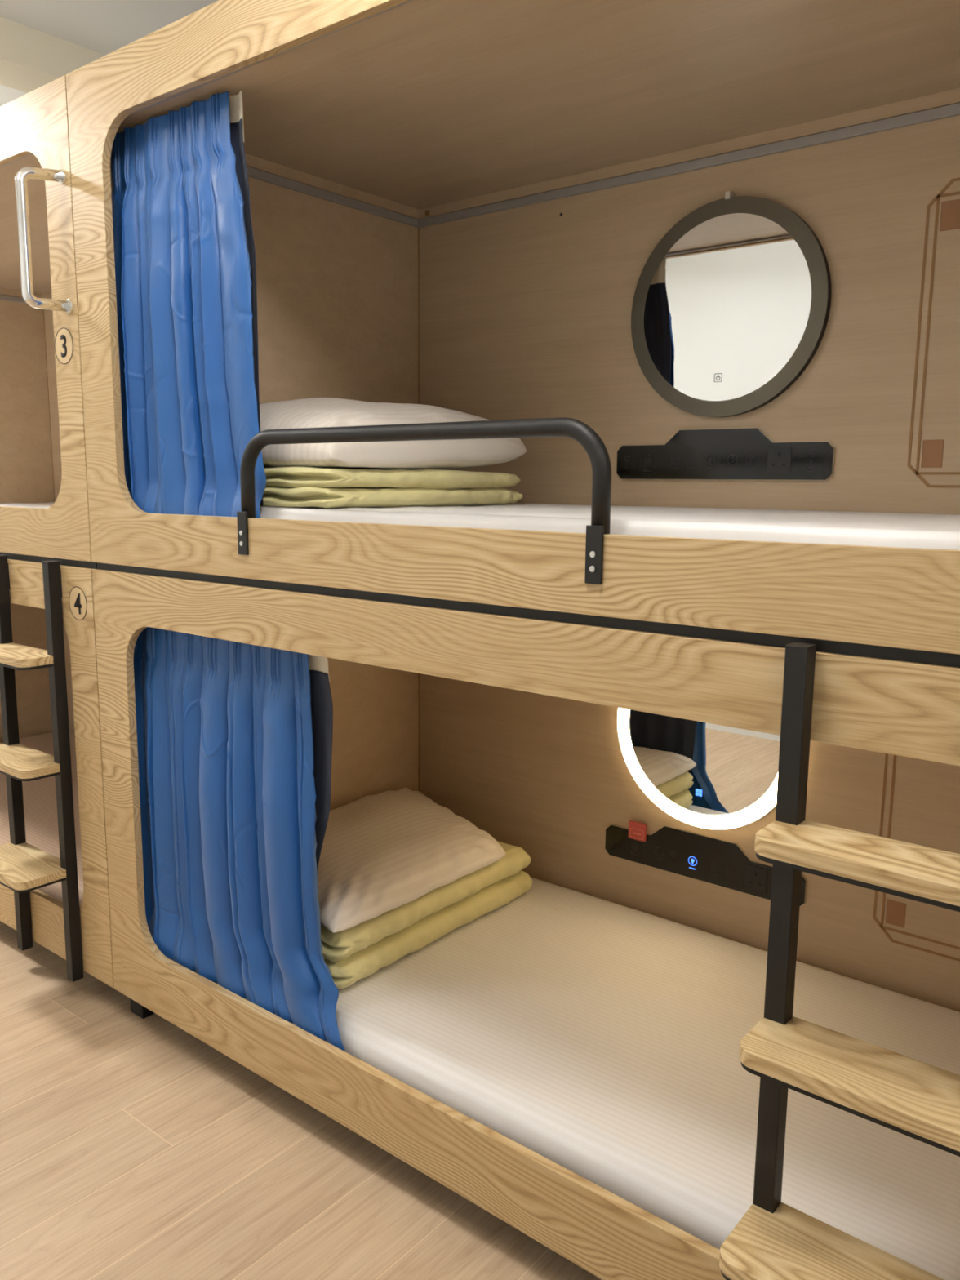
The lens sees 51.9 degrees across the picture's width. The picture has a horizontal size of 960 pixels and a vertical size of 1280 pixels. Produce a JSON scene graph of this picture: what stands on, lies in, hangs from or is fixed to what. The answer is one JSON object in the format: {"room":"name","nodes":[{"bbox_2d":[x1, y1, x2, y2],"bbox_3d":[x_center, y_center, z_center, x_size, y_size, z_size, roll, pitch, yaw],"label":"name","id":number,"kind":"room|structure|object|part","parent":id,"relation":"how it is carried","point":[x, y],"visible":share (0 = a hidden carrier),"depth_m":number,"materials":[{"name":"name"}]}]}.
{"room":"dormitory","nodes":[
{"label":"dormitory","id":0,"kind":"room"},
{"bbox_2d":[0,0,218,106],"bbox_3d":[-1.100,-1.680,1.724,8.900,0.050,3.010,8,12,38],"label":"ceiling","id":1,"kind":"structure","parent":0,"point":[104,27],"depth_m":2.92,"materials":[{"name":"white paint"}]},
{"bbox_2d":[0,16,104,93],"bbox_3d":[-1.963,-1.715,2.427,0.198,0.117,3.010,8,12,38],"label":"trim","id":2,"kind":"structure","parent":1,"relation":"attached to","point":[31,59],"depth_m":3.04,"materials":[{"name":"beige paint"}]},
{"bbox_2d":[0,920,601,1279],"bbox_3d":[-1.125,1.085,2.164,8.900,0.050,3.010,8,12,38],"label":"floor","id":3,"kind":"structure","parent":0,"point":[132,1147],"depth_m":2.01,"materials":[{"name":"brown wood"}]},
{"bbox_2d":[0,552,114,987],"bbox_3d":[-1.497,0.224,3.579,2.214,1.198,1.016,8,12,38],"label":"capsule","id":4,"kind":"object","parent":3,"relation":"on","point":[26,590],"visible":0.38,"depth_m":2.60,"materials":[{"name":"brown wood"}]},
{"bbox_3d":[-2.257,0.127,4.256,0.168,1.005,0.871,8,12,38],"label":"panel","id":5,"kind":"part","parent":4,"relation":"part of","materials":[{"name":"beige laminate"}]},
{"bbox_2d":[0,732,83,906],"bbox_3d":[-1.492,0.610,3.649,1.864,0.114,0.941,8,12,38],"label":"bunk bed","id":6,"kind":"object","parent":4,"relation":"on","point":[39,796],"visible":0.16,"depth_m":3.40,"materials":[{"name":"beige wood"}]},
{"bbox_2d":[0,555,83,982],"bbox_3d":[-1.238,0.351,2.620,0.307,1.130,0.160,8,12,38],"label":"ladder","id":7,"kind":"object","parent":4,"relation":"attached to","point":[25,868],"visible":1,"depth_m":2.60,"materials":[{"name":"black metal"}]},
{"bbox_3d":[-1.291,-0.174,2.687,0.026,0.070,0.003,8,12,38],"label":"hook plate","id":8,"kind":"part","parent":7,"relation":"part of","materials":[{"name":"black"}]},
{"bbox_3d":[-1.306,0.329,2.753,0.030,1.130,0.031,8,12,38],"label":"post","id":9,"kind":"part","parent":7,"relation":"part of","materials":[{"name":"black metal"}]},
{"bbox_3d":[-1.076,-0.145,2.514,0.026,0.070,0.003,8,12,38],"label":"hook plate","id":10,"kind":"part","parent":7,"relation":"part of","materials":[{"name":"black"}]},
{"bbox_3d":[-1.091,0.358,2.581,0.030,1.130,0.031,8,12,38],"label":"post","id":11,"kind":"part","parent":7,"relation":"part of","materials":[{"name":"black metal"}]},
{"bbox_2d":[0,75,91,561],"bbox_3d":[-1.522,-0.906,3.355,2.214,1.104,1.128,8,12,38],"label":"capsule","id":12,"kind":"object","parent":4,"relation":"on","point":[42,446],"depth_m":2.54,"materials":[{"name":"brown wood"}]},
{"bbox_3d":[-1.784,-1.287,2.961,1.856,0.007,0.012,8,12,38],"label":"curtain rail","id":13,"kind":"part","parent":12,"relation":"part of","materials":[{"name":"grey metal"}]},
{"bbox_3d":[-1.482,-1.401,3.321,2.210,0.110,0.976,8,12,38],"label":"panel","id":14,"kind":"part","parent":12,"relation":"part of","materials":[{"name":"beige laminate"}]},
{"bbox_2d":[0,502,54,508],"bbox_3d":[-1.483,-0.443,3.481,1.861,0.047,0.939,8,12,38],"label":"mattress","id":15,"kind":"object","parent":12,"relation":"on","point":[42,505],"visible":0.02,"depth_m":4.04,"materials":[{"name":"white fabric"}]},
{"bbox_3d":[-2.247,-0.971,4.082,0.168,0.992,0.871,8,12,38],"label":"panel","id":16,"kind":"part","parent":12,"relation":"part of","materials":[{"name":"beige laminate"}]},
{"bbox_3d":[-1.004,-0.924,2.267,0.031,0.319,0.112,9,12,41],"label":"grab handle","id":17,"kind":"part","parent":12,"relation":"part of","materials":[{"name":"white metal"}]},
{"bbox_3d":[-1.173,-0.970,3.781,2.210,1.104,0.020,8,12,38],"label":"panel","id":18,"kind":"part","parent":12,"relation":"part of","materials":[{"name":"beige laminate"}]},
{"bbox_2d":[54,327,73,364],"bbox_3d":[-1.000,-0.707,2.368,0.085,0.085,0.001,8,12,38],"label":"sticker","id":19,"kind":"object","parent":12,"relation":"attached to","point":[64,344],"visible":1,"depth_m":2.37,"materials":[{"name":"beige"}]},
{"bbox_3d":[-1.183,0.136,3.957,2.210,1.100,0.020,8,12,38],"label":"panel","id":20,"kind":"part","parent":4,"relation":"part of","materials":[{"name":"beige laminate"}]},
{"bbox_2d":[68,586,87,620],"bbox_3d":[-1.007,-0.091,2.467,0.085,0.085,0.001,8,12,38],"label":"sticker","id":21,"kind":"object","parent":4,"relation":"attached to","point":[77,600],"visible":1,"depth_m":2.47,"materials":[{"name":"beige"}]},
{"bbox_2d":[92,562,959,1279],"bbox_3d":[0.226,0.459,2.202,2.214,1.198,1.016,8,12,38],"label":"capsule","id":22,"kind":"object","parent":3,"relation":"on","point":[504,717],"visible":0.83,"depth_m":2.20,"materials":[{"name":"brown wood"}]},
{"bbox_2d":[133,626,345,1051],"bbox_3d":[-0.573,0.395,2.263,0.800,0.855,0.078,8,12,38],"label":"privacy curtain","id":23,"kind":"object","parent":22,"relation":"hanging from","point":[234,739],"visible":0.86,"depth_m":2.22,"materials":[{"name":"blue fabric"}]},
{"bbox_3d":[-0.535,0.361,2.880,0.166,1.005,0.871,8,12,38],"label":"panel","id":24,"kind":"part","parent":22,"relation":"part of","materials":[{"name":"beige laminate"}]},
{"bbox_2d":[66,0,959,654],"bbox_3d":[0.236,-0.677,2.021,2.214,1.104,1.016,8,12,38],"label":"capsule","id":25,"kind":"object","parent":22,"relation":"on","point":[463,206],"visible":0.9,"depth_m":2.14,"materials":[{"name":"brown wood"}]},
{"bbox_2d":[111,90,266,518],"bbox_3d":[-0.654,-0.698,2.164,0.570,0.880,0.077,8,12,38],"label":"privacy curtain","id":26,"kind":"object","parent":25,"relation":"hanging from","point":[185,262],"visible":0.98,"depth_m":2.14,"materials":[{"name":"blue fabric"}]},
{"bbox_3d":[-0.063,-1.053,1.585,1.856,0.007,0.012,8,12,38],"label":"curtain rail","id":27,"kind":"part","parent":25,"relation":"part of","materials":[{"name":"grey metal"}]},
{"bbox_3d":[-0.525,-0.737,2.705,0.166,0.992,0.871,8,12,38],"label":"panel","id":28,"kind":"part","parent":25,"relation":"part of","materials":[{"name":"beige laminate"}]},
{"bbox_2d":[236,417,611,584],"bbox_3d":[-0.148,-0.255,1.750,0.876,0.250,0.036,8,12,38],"label":"guard rail","id":29,"kind":"object","parent":25,"relation":"attached to","point":[579,431],"visible":1,"depth_m":1.62,"materials":[{"name":"black metal"}]},
{"bbox_3d":[0.240,-1.166,1.943,2.210,0.110,0.976,8,12,38],"label":"panel","id":30,"kind":"part","parent":25,"relation":"part of","materials":[{"name":"beige laminate"}]},
{"bbox_2d":[259,502,959,550],"bbox_3d":[0.238,-0.232,2.101,1.864,0.094,0.942,8,12,38],"label":"mattress","id":31,"kind":"object","parent":25,"relation":"in","point":[920,531],"visible":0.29,"depth_m":1.64,"materials":[{"name":"white fabric"}]},
{"bbox_2d":[260,466,522,507],"bbox_3d":[-0.306,-0.377,2.421,0.551,0.084,0.680,8,12,38],"label":"quilt","id":32,"kind":"object","parent":31,"relation":"on","point":[286,486],"visible":0.75,"depth_m":2.14,"materials":[{"name":"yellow fabric"}]},
{"bbox_2d":[259,397,526,470],"bbox_3d":[-0.292,-0.506,2.411,0.536,0.174,0.682,8,12,38],"label":"pillow","id":33,"kind":"object","parent":32,"relation":"on","point":[315,412],"visible":0.66,"depth_m":2.18,"materials":[{"name":"white fabric"}]},
{"bbox_3d":[0.550,-0.736,2.403,2.210,1.104,0.020,8,12,38],"label":"panel","id":34,"kind":"part","parent":25,"relation":"part of","materials":[{"name":"beige laminate"}]},
{"bbox_2d":[616,427,835,480],"bbox_3d":[0.582,-0.451,2.398,0.568,0.123,0.014,8,12,38],"label":"control panel","id":35,"kind":"object","parent":25,"relation":"attached to","point":[733,453],"visible":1,"depth_m":2.38,"materials":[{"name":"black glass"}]},
{"bbox_2d":[767,446,791,472],"bbox_3d":[0.699,-0.421,2.300,0.056,0.060,0.002,8,12,38],"label":"socket","id":36,"kind":"object","parent":35,"relation":"attached to","point":[779,458],"depth_m":2.30,"materials":[{"name":"black plastic"}]},
{"bbox_2d":[631,191,831,417],"bbox_3d":[0.581,-0.791,2.340,0.499,0.511,0.026,8,12,38],"label":"round mirror","id":37,"kind":"object","parent":25,"relation":"attached to","point":[731,307],"visible":1,"depth_m":2.32,"materials":[{"name":"silver mirror"}]},
{"bbox_2d":[714,373,722,382],"bbox_3d":[0.571,-0.628,2.361,0.020,0.020,0.001,8,12,38],"label":"switch","id":38,"kind":"object","parent":37,"relation":"attached to","point":[717,376],"depth_m":2.36,"materials":[{"name":"grey plastic"}]},
{"bbox_2d":[194,876,959,1279],"bbox_3d":[0.229,0.844,2.273,1.864,0.116,0.942,8,12,38],"label":"mattress","id":39,"kind":"object","parent":22,"relation":"on","point":[602,1038],"visible":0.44,"depth_m":1.99,"materials":[{"name":"white fabric"}]},
{"bbox_2d":[320,840,532,989],"bbox_3d":[-0.283,0.652,2.627,0.546,0.144,0.761,8,12,38],"label":"quilt","id":40,"kind":"object","parent":39,"relation":"on","point":[353,954],"visible":0.31,"depth_m":2.39,"materials":[{"name":"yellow fabric"}]},
{"bbox_2d":[317,786,506,933],"bbox_3d":[-0.268,0.530,2.626,0.536,0.099,0.807,8,12,38],"label":"pillow","id":41,"kind":"object","parent":40,"relation":"on","point":[382,852],"visible":0.77,"depth_m":2.47,"materials":[{"name":"white fabric"}]},
{"bbox_3d":[0.540,0.371,2.579,2.210,1.100,0.020,8,12,38],"label":"panel","id":42,"kind":"part","parent":22,"relation":"part of","materials":[{"name":"beige laminate"}]},
{"bbox_2d":[617,707,780,829],"bbox_3d":[0.570,0.234,2.506,0.499,0.499,0.022,8,12,38],"label":"round mirror","id":43,"kind":"object","parent":22,"relation":"attached to","point":[701,775],"visible":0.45,"depth_m":2.51,"materials":[{"name":"silver mirror"}]},
{"bbox_2d":[695,788,702,796],"bbox_3d":[0.560,0.391,2.523,0.018,0.018,0.001,8,12,38],"label":"switch","id":44,"kind":"object","parent":43,"relation":"attached to","point":[698,791],"depth_m":2.52,"materials":[{"name":"blue plastic"}]},
{"bbox_2d":[604,823,807,906],"bbox_3d":[0.570,0.565,2.562,0.567,0.124,0.014,8,12,38],"label":"control panel","id":45,"kind":"object","parent":22,"relation":"attached to","point":[721,862],"visible":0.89,"depth_m":2.56,"materials":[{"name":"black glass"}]},
{"bbox_2d":[628,820,646,841],"bbox_3d":[0.425,0.517,2.664,0.053,0.049,0.005,8,12,38],"label":"card","id":46,"kind":"object","parent":45,"relation":"attached to","point":[637,830],"visible":1,"depth_m":2.66,"materials":[{"name":"red plastic"}]},
{"bbox_3d":[0.424,0.523,2.663,0.041,0.026,0.001,8,12,38],"label":"printed frame","id":47,"kind":"part","parent":46,"relation":"part of","materials":[{"name":"pink"}]},
{"bbox_2d":[744,864,767,893],"bbox_3d":[0.689,0.596,2.462,0.056,0.060,0.002,8,12,38],"label":"socket","id":48,"kind":"object","parent":45,"relation":"attached to","point":[755,875],"depth_m":2.46,"materials":[{"name":"black plastic"}]},
{"bbox_2d":[719,642,959,1279],"bbox_3d":[0.483,0.586,1.244,0.307,1.130,0.160,8,12,38],"label":"ladder","id":49,"kind":"object","parent":22,"relation":"attached to","point":[911,1097],"visible":1,"depth_m":1.29,"materials":[{"name":"black"}]},
{"bbox_3d":[0.415,0.564,1.377,0.030,1.130,0.031,8,12,38],"label":"post","id":50,"kind":"part","parent":49,"relation":"part of","materials":[{"name":"black metal"}]}
]}

